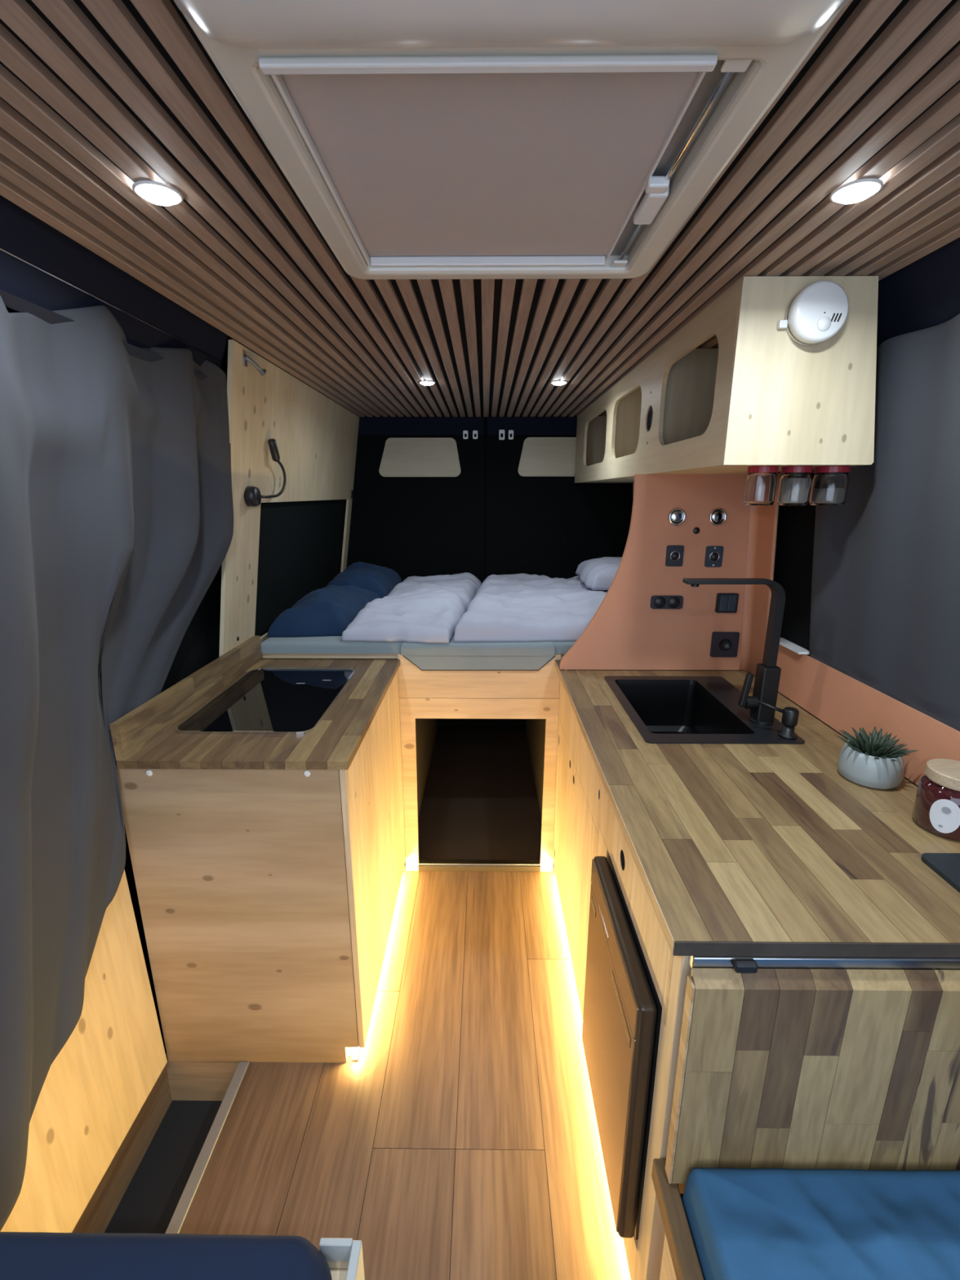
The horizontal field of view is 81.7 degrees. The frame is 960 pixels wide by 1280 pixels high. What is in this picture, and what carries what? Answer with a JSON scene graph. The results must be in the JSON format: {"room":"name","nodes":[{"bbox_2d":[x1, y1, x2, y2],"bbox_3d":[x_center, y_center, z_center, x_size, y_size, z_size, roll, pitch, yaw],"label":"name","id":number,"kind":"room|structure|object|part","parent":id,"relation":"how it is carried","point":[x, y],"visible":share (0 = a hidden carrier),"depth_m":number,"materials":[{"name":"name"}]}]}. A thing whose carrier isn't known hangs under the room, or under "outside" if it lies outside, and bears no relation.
{"room":"vehicle interior","nodes":[
{"label":"vehicle interior","id":0,"kind":"room"},
{"bbox_2d":[0,195,268,1053],"bbox_3d":[-0.788,0.244,1.390,0.262,2.020,3.750,0,15,0],"label":"wall","id":1,"kind":"structure","parent":0,"point":[24,287],"depth_m":0.99,"materials":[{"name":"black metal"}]},
{"bbox_2d":[0,599,208,1232],"bbox_3d":[-0.819,0.361,0.774,0.050,1.692,1.900,0,15,0],"label":"door","id":2,"kind":"structure","parent":1,"relation":"in","point":[96,1086],"depth_m":1.17,"materials":[{"name":"brown wood"}]},
{"bbox_3d":[-0.818,0.852,0.636,0.038,0.812,1.382,0,15,0],"label":"panel","id":3,"kind":"part","parent":2,"relation":"part of","materials":[{"name":"brown wood"}]},
{"bbox_2d":[0,247,222,363],"bbox_3d":[-0.688,-0.494,0.547,0.004,0.011,1.898,0,15,0],"label":"rail","id":4,"kind":"object","parent":1,"relation":"attached to","point":[1,249],"visible":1,"depth_m":0.99,"materials":[{"name":"silver metal"}]},
{"bbox_3d":[-0.697,-0.465,0.401,0.067,0.125,2.200,0,15,0],"label":"roof rail","id":5,"kind":"part","parent":1,"relation":"part of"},
{"bbox_2d":[0,295,233,1231],"bbox_3d":[-0.729,0.290,1.026,0.122,1.738,1.385,0,15,0],"label":"curtain","id":6,"kind":"object","parent":1,"relation":"hanging from","point":[117,508],"visible":1,"depth_m":1.03,"materials":[{"name":"grey fabric"}]},
{"bbox_2d":[218,339,359,659],"bbox_3d":[-0.712,-0.114,2.414,0.144,1.790,1.515,0,15,0],"label":"lining","id":7,"kind":"object","parent":1,"relation":"attached to","point":[316,437],"visible":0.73,"depth_m":1.81,"materials":[{"name":"brown wood"}]},
{"bbox_2d":[241,349,266,375],"bbox_3d":[-0.634,-0.781,1.562,0.025,0.064,0.097,6,16,21],"label":"coat hook","id":8,"kind":"object","parent":7,"relation":"attached to","point":[246,358],"visible":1,"depth_m":1.54,"materials":[{"name":"metal"}]},
{"bbox_3d":[-0.651,-0.780,1.530,0.008,0.050,0.024,0,15,0],"label":"plate","id":9,"kind":"part","parent":8,"relation":"part of","materials":[{"name":"metal"}]},
{"bbox_3d":[-0.630,-0.773,1.571,0.022,0.044,0.083,4,15,16],"label":"arm","id":10,"kind":"part","parent":8,"relation":"part of"},
{"bbox_2d":[244,438,286,506],"bbox_3d":[-0.672,-0.533,1.764,0.038,0.208,0.267,2,15,9],"label":"reading lamp","id":11,"kind":"object","parent":7,"relation":"attached to","point":[252,496],"visible":1,"depth_m":1.75,"materials":[{"name":"black plastic"}]},
{"bbox_2d":[254,499,345,635],"bbox_3d":[-0.761,-0.374,2.428,0.079,0.477,1.237,0,15,0],"label":"window","id":12,"kind":"structure","parent":1,"relation":"in","point":[300,542],"depth_m":2.26,"materials":[{"name":"black glass"}]},
{"bbox_2d":[178,731,631,1279],"bbox_3d":[0.021,1.133,1.615,1.900,0.216,3.786,0,15,0],"label":"floor","id":13,"kind":"structure","parent":0,"point":[461,1141],"depth_m":1.32,"materials":[{"name":"wood"}]},
{"bbox_2d":[71,1053,238,1233],"bbox_3d":[-0.716,1.319,0.775,0.236,0.154,1.415,0,15,0],"label":"step","id":14,"kind":"structure","parent":13,"relation":"in","point":[140,1191],"depth_m":1.32,"materials":[{"name":"brown wood"}]},
{"bbox_2d":[164,1062,248,1233],"bbox_3d":[-0.606,1.253,0.743,0.026,0.010,1.388,0,15,0],"label":"trim","id":15,"kind":"structure","parent":13,"relation":"attached to","point":[175,1224],"depth_m":1.22,"materials":[{"name":"silver metal"}]},
{"bbox_2d":[116,670,405,1063],"bbox_3d":[-0.540,0.582,1.668,0.505,0.834,0.744,0,15,0],"label":"base cabinet","id":16,"kind":"object","parent":13,"relation":"on","point":[267,898],"depth_m":1.32,"materials":[{"name":"brown wood"}]},
{"bbox_3d":[-0.551,0.674,1.317,0.489,0.834,0.015,0,15,0],"label":"panel","id":17,"kind":"part","parent":16,"relation":"part of","materials":[{"name":"brown wood"}]},
{"bbox_2d":[109,635,399,769],"bbox_3d":[-0.526,0.131,1.542,0.496,0.102,0.757,0,15,0],"label":"countertop","id":18,"kind":"structure","parent":16,"relation":"on","point":[146,737],"depth_m":1.30,"materials":[{"name":"brown wood"}]},
{"bbox_2d":[174,668,355,734],"bbox_3d":[-0.567,0.158,1.555,0.336,0.006,0.492,0,15,0],"label":"cooktop","id":19,"kind":"object","parent":18,"relation":"in","point":[282,701],"visible":1,"depth_m":1.50,"materials":[{"name":"black glass"}]},
{"bbox_3d":[-0.316,0.962,1.767,0.014,0.040,0.734,0,15,0],"label":"led strip","id":20,"kind":"part","parent":16,"relation":"part of","materials":[{"name":"white plastic"}]},
{"bbox_3d":[-0.295,0.556,1.659,0.015,0.780,0.743,0,15,0],"label":"panel","id":21,"kind":"part","parent":16,"relation":"part of","materials":[{"name":"brown wood"}]},
{"bbox_2d":[319,1237,364,1279],"bbox_3d":[-0.428,1.090,0.475,0.540,0.450,0.657,0,15,0],"label":"bench","id":22,"kind":"object","parent":13,"relation":"on","point":[344,1257],"visible":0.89,"depth_m":0.73,"materials":[{"name":"grey laminate"}]},
{"bbox_2d":[0,1231,332,1279],"bbox_3d":[-0.445,0.867,0.435,0.517,0.063,0.632,0,15,0],"label":"bench cushion","id":23,"kind":"object","parent":22,"relation":"on","point":[24,1255],"visible":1,"depth_m":0.70,"materials":[{"name":"blue fabric"}]},
{"bbox_3d":[-0.189,0.805,0.734,0.042,0.032,0.008,0,15,0],"label":"corner rail","id":24,"kind":"part","parent":22,"relation":"part of","materials":[{"name":"grey laminate"}]},
{"bbox_3d":[-0.432,1.024,0.789,0.527,0.418,0.012,0,15,0],"label":"panel","id":25,"kind":"part","parent":22,"relation":"part of","materials":[{"name":"brown wood"}]},
{"bbox_3d":[-0.164,1.091,0.472,0.012,0.450,0.655,0,15,0],"label":"panel","id":26,"kind":"part","parent":22,"relation":"part of","materials":[{"name":"grey laminate"}]},
{"bbox_2d":[262,653,564,871],"bbox_3d":[0.054,0.307,2.631,1.625,0.866,1.267,0,15,0],"label":"frame","id":27,"kind":"object","parent":13,"relation":"on","point":[425,697],"visible":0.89,"depth_m":1.97,"materials":[{"name":"brown wood"}]},
{"bbox_2d":[260,634,576,671],"bbox_3d":[0.054,-0.101,2.508,1.615,0.098,1.277,0,15,0],"label":"mattress","id":28,"kind":"object","parent":27,"relation":"on","point":[477,655],"visible":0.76,"depth_m":1.90,"materials":[{"name":"fabric"}]},
{"bbox_2d":[266,585,382,637],"bbox_3d":[-0.588,-0.144,2.203,0.332,0.140,0.527,0,15,0],"label":"pillow","id":29,"kind":"object","parent":28,"relation":"on","point":[328,611],"visible":0.86,"depth_m":2.00,"materials":[{"name":"blue fabric"}]},
{"bbox_2d":[325,561,401,598],"bbox_3d":[-0.567,-0.286,2.693,0.328,0.164,0.496,0,15,0],"label":"pillow","id":30,"kind":"object","parent":28,"relation":"on","point":[379,580],"visible":0.49,"depth_m":2.57,"materials":[{"name":"blue fabric"}]},
{"bbox_2d":[342,572,481,643],"bbox_3d":[-0.247,-0.182,2.429,0.426,0.098,1.123,2,15,6],"label":"duvet","id":31,"kind":"object","parent":28,"relation":"on","point":[418,609],"visible":0.98,"depth_m":2.09,"materials":[{"name":"white fabric"}]},
{"bbox_2d":[453,573,608,642],"bbox_3d":[0.336,-0.180,2.413,0.843,0.103,1.090,0,15,0],"label":"duvet","id":32,"kind":"object","parent":28,"relation":"on","point":[513,607],"visible":0.76,"depth_m":2.11,"materials":[{"name":"white fabric"}]},
{"bbox_2d":[575,556,622,590],"bbox_3d":[0.652,-0.317,2.545,0.384,0.096,0.510,0,15,0],"label":"pillow","id":33,"kind":"object","parent":32,"relation":"on","point":[597,574],"visible":0.41,"depth_m":2.41,"materials":[{"name":"white fabric"}]},
{"bbox_3d":[-0.003,0.124,1.938,0.562,0.160,0.015,0,15,0],"label":"rail","id":34,"kind":"part","parent":27,"relation":"part of","materials":[{"name":"brown wood"}]},
{"bbox_3d":[-0.003,0.876,2.128,0.467,0.021,0.004,0,15,0],"label":"sill","id":35,"kind":"part","parent":27,"relation":"part of","materials":[{"name":"beige wood"}]},
{"bbox_3d":[-0.003,0.544,2.049,0.562,0.705,0.015,0,15,0],"label":"panel","id":36,"kind":"part","parent":27,"relation":"part of","materials":[{"name":"brown wood"}]},
{"bbox_3d":[-0.002,0.868,2.143,0.467,0.029,0.028,0,15,0],"label":"sill","id":37,"kind":"part","parent":27,"relation":"part of","materials":[{"name":"metal"}]},
{"bbox_2d":[553,669,691,1279],"bbox_3d":[0.563,0.645,1.424,0.584,0.828,1.231,0,15,0],"label":"base cabinet","id":38,"kind":"object","parent":13,"relation":"on","point":[587,827],"visible":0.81,"depth_m":1.07,"materials":[{"name":"brown wood"}]},
{"bbox_3d":[0.282,0.645,1.696,0.014,0.589,0.705,0,15,0],"label":"door","id":39,"kind":"part","parent":38,"relation":"part of","materials":[{"name":"brown wood"}]},
{"bbox_3d":[0.282,0.268,1.597,0.014,0.186,0.705,0,15,0],"label":"drawer","id":40,"kind":"part","parent":38,"relation":"part of","materials":[{"name":"brown wood"}]},
{"bbox_2d":[582,853,662,1239],"bbox_3d":[0.471,0.744,1.066,0.472,0.509,0.368,0,15,0],"label":"fridge","id":41,"kind":"object","parent":38,"relation":"in","point":[622,1014],"visible":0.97,"depth_m":0.96,"materials":[{"name":"black plastic"}]},
{"bbox_3d":[0.239,0.772,1.076,0.004,0.423,0.356,0,15,0],"label":"door panel","id":42,"kind":"part","parent":41,"relation":"part of","materials":[{"name":"brown metal"}]},
{"bbox_3d":[0.277,0.405,1.023,0.014,0.158,0.470,0,15,0],"label":"drawer","id":43,"kind":"part","parent":38,"relation":"part of","materials":[{"name":"brown wood"}]},
{"bbox_3d":[0.282,0.795,0.855,0.031,0.828,0.050,0,15,0],"label":"corner post","id":44,"kind":"part","parent":38,"relation":"part of","materials":[{"name":"brown wood"}]},
{"bbox_3d":[0.574,0.800,0.836,0.552,0.828,0.015,0,15,0],"label":"panel","id":45,"kind":"part","parent":38,"relation":"part of","materials":[{"name":"brown wood"}]},
{"bbox_2d":[555,659,959,957],"bbox_3d":[0.553,0.237,1.308,0.602,0.020,1.244,0,15,0],"label":"countertop","id":46,"kind":"structure","parent":38,"relation":"on","point":[757,850],"depth_m":0.90,"materials":[{"name":"brown wood"}]},
{"bbox_2d":[559,472,781,675],"bbox_3d":[0.564,-0.183,1.669,0.610,0.607,0.138,0,15,0],"label":"switch panel","id":47,"kind":"object","parent":46,"relation":"on","point":[624,633],"depth_m":1.72,"materials":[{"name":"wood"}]},
{"bbox_2d":[649,595,683,608],"bbox_3d":[0.584,-0.118,1.735,0.100,0.042,0.009,0,15,0],"label":"socket","id":48,"kind":"object","parent":47,"relation":"attached to","point":[657,602],"visible":1,"depth_m":1.73,"materials":[{"name":"plastic"}]},
{"bbox_2d":[665,545,684,566],"bbox_3d":[0.596,-0.257,1.698,0.052,0.064,0.010,0,15,0],"label":"dimmer switch","id":49,"kind":"object","parent":47,"relation":"attached to","point":[674,553],"visible":1,"depth_m":1.70,"materials":[{"name":"plastic"}]},
{"bbox_3d":[0.596,-0.256,1.696,0.024,0.024,0.005,0,15,0],"label":"knob","id":50,"kind":"part","parent":49,"relation":"part of","materials":[{"name":"black plastic"}]},
{"bbox_2d":[667,507,685,525],"bbox_3d":[0.591,-0.370,1.667,0.051,0.051,0.013,0,15,0],"label":"button","id":51,"kind":"object","parent":47,"relation":"attached to","point":[676,517],"visible":1,"depth_m":1.66,"materials":[{"name":"silver metal"}]},
{"bbox_3d":[0.655,-0.331,1.680,0.020,0.020,0.006,0,15,0],"label":"push button","id":52,"kind":"part","parent":47,"relation":"part of","materials":[{"name":"black plastic"}]},
{"bbox_2d":[704,546,724,567],"bbox_3d":[0.716,-0.255,1.698,0.052,0.064,0.010,0,15,0],"label":"dimmer switch","id":53,"kind":"object","parent":47,"relation":"attached to","point":[713,554],"visible":1,"depth_m":1.70,"materials":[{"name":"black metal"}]},
{"bbox_3d":[0.716,-0.254,1.695,0.024,0.024,0.005,0,15,0],"label":"knob","id":54,"kind":"part","parent":53,"relation":"part of","materials":[{"name":"black plastic"}]},
{"bbox_2d":[708,507,726,525],"bbox_3d":[0.713,-0.369,1.666,0.051,0.051,0.013,0,15,0],"label":"button","id":55,"kind":"object","parent":47,"relation":"attached to","point":[717,517],"visible":1,"depth_m":1.66,"materials":[{"name":"silver metal"}]},
{"bbox_2d":[709,631,739,657],"bbox_3d":[0.779,0.014,1.769,0.084,0.082,0.009,0,15,0],"label":"power socket","id":56,"kind":"object","parent":47,"relation":"attached to","point":[723,644],"visible":1,"depth_m":1.77,"materials":[{"name":"plastic"}]},
{"bbox_2d":[715,592,738,613],"bbox_3d":[0.771,-0.115,1.733,0.066,0.062,0.013,0,15,0],"label":"light switch","id":57,"kind":"object","parent":47,"relation":"attached to","point":[726,602],"visible":1,"depth_m":1.73,"materials":[{"name":"black plastic"}]},
{"bbox_2d":[604,675,804,744],"bbox_3d":[0.565,0.254,1.518,0.365,0.167,0.476,0,15,0],"label":"sink","id":58,"kind":"object","parent":46,"relation":"in","point":[664,709],"visible":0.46,"depth_m":1.64,"materials":[{"name":"black metal"}]},
{"bbox_3d":[0.530,0.253,1.523,0.248,0.166,0.395,0,15,0],"label":"bowl","id":59,"kind":"part","parent":58,"relation":"part of","materials":[{"name":"black metal"}]},
{"bbox_2d":[758,700,799,739],"bbox_3d":[0.694,0.185,1.293,0.089,0.079,0.040,2,15,9],"label":"soap dispenser","id":60,"kind":"object","parent":58,"relation":"on","point":[790,715],"visible":1,"depth_m":1.28,"materials":[{"name":"black metal"}]},
{"bbox_2d":[665,955,959,1183],"bbox_3d":[0.557,0.586,0.752,0.580,0.370,0.034,0,15,0],"label":"folding table","id":61,"kind":"object","parent":46,"relation":"hanging from","point":[784,1062],"visible":0.88,"depth_m":0.73,"materials":[{"name":"brown wood"}]},
{"bbox_3d":[0.560,0.415,0.717,0.574,0.020,0.015,0,15,0],"label":"hinge rail","id":62,"kind":"part","parent":61,"relation":"part of","materials":[{"name":"metal"}]},
{"bbox_2d":[835,726,918,789],"bbox_3d":[0.781,0.229,1.109,0.130,0.096,0.135,0,15,0],"label":"potted succulent","id":63,"kind":"object","parent":46,"relation":"on","point":[874,761],"visible":1,"depth_m":1.07,"materials":[{"name":"white ceramic"}]},
{"bbox_2d":[837,737,904,789],"bbox_3d":[0.779,0.245,1.107,0.110,0.065,0.110,0,15,0],"label":"pot","id":64,"kind":"object","parent":63,"relation":"attached to","point":[869,766],"depth_m":1.07,"materials":[{"name":"grey ceramic"}]},
{"bbox_2d":[911,758,959,840],"bbox_3d":[0.797,0.268,0.937,0.095,0.107,0.095,0,15,0],"label":"candle jar","id":65,"kind":"object","parent":46,"relation":"on","point":[936,806],"visible":1,"depth_m":0.92,"materials":[{"name":"red glass"}]},
{"bbox_3d":[0.797,0.226,0.926,0.086,0.020,0.086,0,15,0],"label":"lid","id":66,"kind":"part","parent":65,"relation":"part of","materials":[{"name":"beige wood"}]},
{"bbox_2d":[920,853,959,893],"bbox_3d":[0.763,0.358,0.791,0.155,0.008,0.165,0,15,0],"label":"slate board","id":67,"kind":"object","parent":46,"relation":"on","point":[946,865],"visible":1,"depth_m":0.84,"materials":[{"name":"black stone"}]},
{"bbox_2d":[651,1158,703,1279],"bbox_3d":[0.547,1.079,0.512,0.590,0.452,0.751,0,15,0],"label":"bench","id":68,"kind":"object","parent":13,"relation":"on","point":[680,1260],"visible":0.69,"depth_m":0.76,"materials":[{"name":"brown wood"}]},
{"bbox_3d":[0.270,1.102,0.500,0.013,0.415,0.710,0,15,0],"label":"panel","id":69,"kind":"part","parent":68,"relation":"part of","materials":[{"name":"brown wood"}]},
{"bbox_2d":[680,1167,959,1279],"bbox_3d":[0.556,0.838,0.445,0.551,0.096,0.684,0,15,0],"label":"bench cushion","id":70,"kind":"object","parent":68,"relation":"on","point":[745,1224],"visible":1,"depth_m":0.70,"materials":[{"name":"blue fabric"}]},
{"bbox_2d":[339,417,485,732],"bbox_3d":[0.038,-0.325,3.180,1.940,1.870,0.013,0,15,0],"label":"wall","id":71,"kind":"structure","parent":0,"point":[485,417],"depth_m":3.05,"materials":[{"name":"black"}]},
{"bbox_2d":[342,414,484,732],"bbox_3d":[-0.373,-0.323,3.150,0.800,1.820,0.050,0,15,0],"label":"door","id":72,"kind":"structure","parent":71,"relation":"in","point":[418,509],"depth_m":3.03,"materials":[{"name":"black metal"}]},
{"bbox_2d":[484,414,633,732],"bbox_3d":[0.458,-0.321,3.143,0.858,1.820,0.050,0,15,0],"label":"door","id":73,"kind":"structure","parent":71,"relation":"in","point":[540,522],"depth_m":3.03,"materials":[{"name":"black metal"}]},
{"bbox_2d":[0,0,959,417],"bbox_3d":[0.021,-0.723,1.126,1.820,0.045,3.786,0,15,0],"label":"ceiling","id":74,"kind":"structure","parent":0,"point":[99,98],"depth_m":0.80,"materials":[{"name":"brown wood"}]},
{"bbox_2d":[132,180,183,205],"bbox_3d":[-0.430,-0.594,0.744,0.060,0.010,0.060,0,15,0],"label":"recessed light","id":75,"kind":"object","parent":74,"relation":"in","point":[157,193],"visible":1,"depth_m":0.73,"materials":[{"name":"white plastic"}]},
{"bbox_2d":[418,380,435,385],"bbox_3d":[-0.191,-0.926,2.007,0.060,0.010,0.060,0,15,0],"label":"recessed light","id":76,"kind":"object","parent":74,"relation":"in","point":[422,382],"visible":1,"depth_m":1.99,"materials":[{"name":"white plastic"}]},
{"bbox_2d":[173,0,849,279],"bbox_3d":[0.025,-0.531,0.605,0.510,0.060,0.730,0,15,0],"label":"roof hatch","id":77,"kind":"object","parent":74,"relation":"attached to","point":[420,139],"visible":1,"depth_m":0.56,"materials":[{"name":"plastic"}]},
{"bbox_2d":[280,71,699,257],"bbox_3d":[0.010,-0.575,0.696,0.394,0.002,0.458,0,15,0],"label":"blind","id":78,"kind":"object","parent":77,"relation":"hanging from","point":[541,165],"depth_m":0.64,"materials":[{"name":"fabric"}]},
{"bbox_3d":[0.225,-0.572,0.732,0.026,0.014,0.080,0,15,0],"label":"slider handle","id":79,"kind":"part","parent":77,"relation":"part of","materials":[{"name":"white plastic"}]},
{"bbox_3d":[0.227,-0.566,0.696,0.006,0.006,0.454,0,15,0],"label":"guide rod","id":80,"kind":"part","parent":77,"relation":"part of","materials":[{"name":"silver metal"}]},
{"bbox_2d":[551,380,567,385],"bbox_3d":[0.285,-0.925,2.005,0.060,0.010,0.060,0,15,0],"label":"recessed light","id":81,"kind":"object","parent":74,"relation":"in","point":[555,382],"visible":1,"depth_m":1.99,"materials":[{"name":"white plastic"}]},
{"bbox_2d":[574,275,878,483],"bbox_3d":[0.645,-0.756,1.998,0.298,0.333,1.920,0,15,0],"label":"upper cabinet","id":82,"kind":"object","parent":74,"relation":"attached to","point":[762,397],"visible":0.99,"depth_m":1.10,"materials":[{"name":"brown wood"}]},
{"bbox_3d":[0.629,-1.005,2.919,0.224,0.320,0.012,0,15,0],"label":"panel","id":83,"kind":"part","parent":82,"relation":"part of","materials":[{"name":"brown wood"}]},
{"bbox_3d":[0.503,-0.758,2.005,0.012,0.333,1.907,0,15,0],"label":"panel","id":84,"kind":"part","parent":82,"relation":"part of","materials":[{"name":"brown wood"}]},
{"bbox_3d":[0.649,-0.602,2.045,0.280,0.012,1.908,0,15,0],"label":"panel","id":85,"kind":"part","parent":82,"relation":"part of","materials":[{"name":"brown wood"}]},
{"bbox_2d":[743,466,778,505],"bbox_3d":[0.599,-0.328,1.185,0.060,0.080,0.060,0,15,0],"label":"glass jar","id":86,"kind":"object","parent":82,"relation":"attached to","point":[761,482],"visible":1,"depth_m":1.16,"materials":[{"name":"clear glass"}]},
{"bbox_3d":[0.599,-0.361,1.177,0.059,0.012,0.059,0,15,0],"label":"lid","id":87,"kind":"part","parent":86,"relation":"part of","materials":[{"name":"red metal"}]},
{"bbox_2d":[776,466,813,505],"bbox_3d":[0.671,-0.328,1.185,0.060,0.080,0.060,0,15,0],"label":"glass jar","id":88,"kind":"object","parent":82,"relation":"attached to","point":[795,482],"visible":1,"depth_m":1.16,"materials":[{"name":"clear glass"}]},
{"bbox_3d":[0.671,-0.361,1.176,0.059,0.012,0.059,0,15,0],"label":"lid","id":89,"kind":"part","parent":88,"relation":"part of","materials":[{"name":"red metal"}]},
{"bbox_3d":[0.637,-0.513,1.075,0.298,0.333,0.012,0,15,0],"label":"panel","id":90,"kind":"part","parent":82,"relation":"part of","materials":[{"name":"brown wood"}]},
{"bbox_2d":[777,280,848,346],"bbox_3d":[0.617,-0.603,1.025,0.113,0.102,0.039,0,15,0],"label":"smoke detector","id":91,"kind":"object","parent":82,"relation":"attached to","point":[815,314],"visible":1,"depth_m":1.01,"materials":[{"name":"white plastic"}]},
{"bbox_2d":[808,466,851,505],"bbox_3d":[0.745,-0.328,1.184,0.068,0.080,0.068,0,15,0],"label":"glass jar","id":92,"kind":"object","parent":82,"relation":"attached to","point":[829,484],"visible":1,"depth_m":1.16,"materials":[{"name":"clear glass"}]},
{"bbox_3d":[0.745,-0.360,1.175,0.067,0.012,0.067,0,15,0],"label":"lid","id":93,"kind":"part","parent":92,"relation":"part of","materials":[{"name":"red metal"}]},
{"bbox_2d":[829,177,883,204],"bbox_3d":[0.500,-0.592,0.739,0.060,0.010,0.060,0,15,0],"label":"recessed light","id":94,"kind":"object","parent":74,"relation":"in","point":[858,190],"visible":1,"depth_m":0.73,"materials":[{"name":"white plastic"}]},
{"bbox_2d":[682,577,785,725],"bbox_3d":[0.602,0.031,1.337,0.249,0.356,0.054,0,15,0],"label":"tap","id":95,"kind":"object","parent":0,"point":[767,675],"visible":1,"depth_m":1.33,"materials":[{"name":"black metal"}]},
{"bbox_3d":[0.594,-0.040,1.318,0.233,0.210,0.032,0,15,0],"label":"spout","id":96,"kind":"part","parent":95,"relation":"part of","materials":[{"name":"black metal"}]},
{"bbox_3d":[0.651,0.123,1.360,0.025,0.085,0.016,0,15,0],"label":"lever","id":97,"kind":"part","parent":95,"relation":"part of","materials":[{"name":"black metal"}]},
{"bbox_3d":[0.667,0.154,1.368,0.028,0.032,0.032,0,15,0],"label":"lever stem","id":98,"kind":"part","parent":95,"relation":"part of","materials":[{"name":"black metal"}]},
{"bbox_3d":[0.699,0.199,1.380,0.054,0.008,0.054,0,15,0],"label":"plate","id":99,"kind":"part","parent":95,"relation":"part of","materials":[{"name":"black metal"}]},
{"bbox_2d":[661,237,959,786],"bbox_3d":[0.885,0.248,1.376,0.232,2.020,3.750,0,15,0],"label":"wall","id":100,"kind":"structure","parent":0,"point":[924,293],"depth_m":1.01,"materials":[{"name":"blue metal"}]},
{"bbox_2d":[773,469,815,650],"bbox_3d":[0.871,-0.237,1.274,0.043,0.630,0.800,0,15,0],"label":"window","id":101,"kind":"structure","parent":100,"relation":"in","point":[793,560],"depth_m":1.55,"materials":[{"name":"black glass"}]},
{"bbox_2d":[779,637,809,654],"bbox_3d":[0.877,0.016,1.571,0.036,0.007,0.155,0,15,0],"label":"window ledge","id":102,"kind":"object","parent":100,"relation":"attached to","point":[793,646],"visible":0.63,"depth_m":1.54,"materials":[{"name":"white plastic"}]},
{"bbox_2d":[776,644,959,786],"bbox_3d":[0.866,0.211,1.104,0.022,0.131,1.142,0,15,0],"label":"backsplash","id":103,"kind":"structure","parent":100,"relation":"attached to","point":[838,700],"depth_m":1.26,"materials":[{"name":"paint"}]},
{"bbox_2d":[808,313,959,731],"bbox_3d":[0.837,-0.150,0.876,0.097,0.735,1.086,0,15,0],"label":"curtain","id":104,"kind":"object","parent":100,"relation":"hanging from","point":[885,599],"visible":0.84,"depth_m":1.10,"materials":[{"name":"grey fabric"}]},
{"bbox_3d":[0.807,-0.657,1.123,0.077,0.120,3.720,0,15,0],"label":"roof rail","id":105,"kind":"part","parent":100,"relation":"part of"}
]}

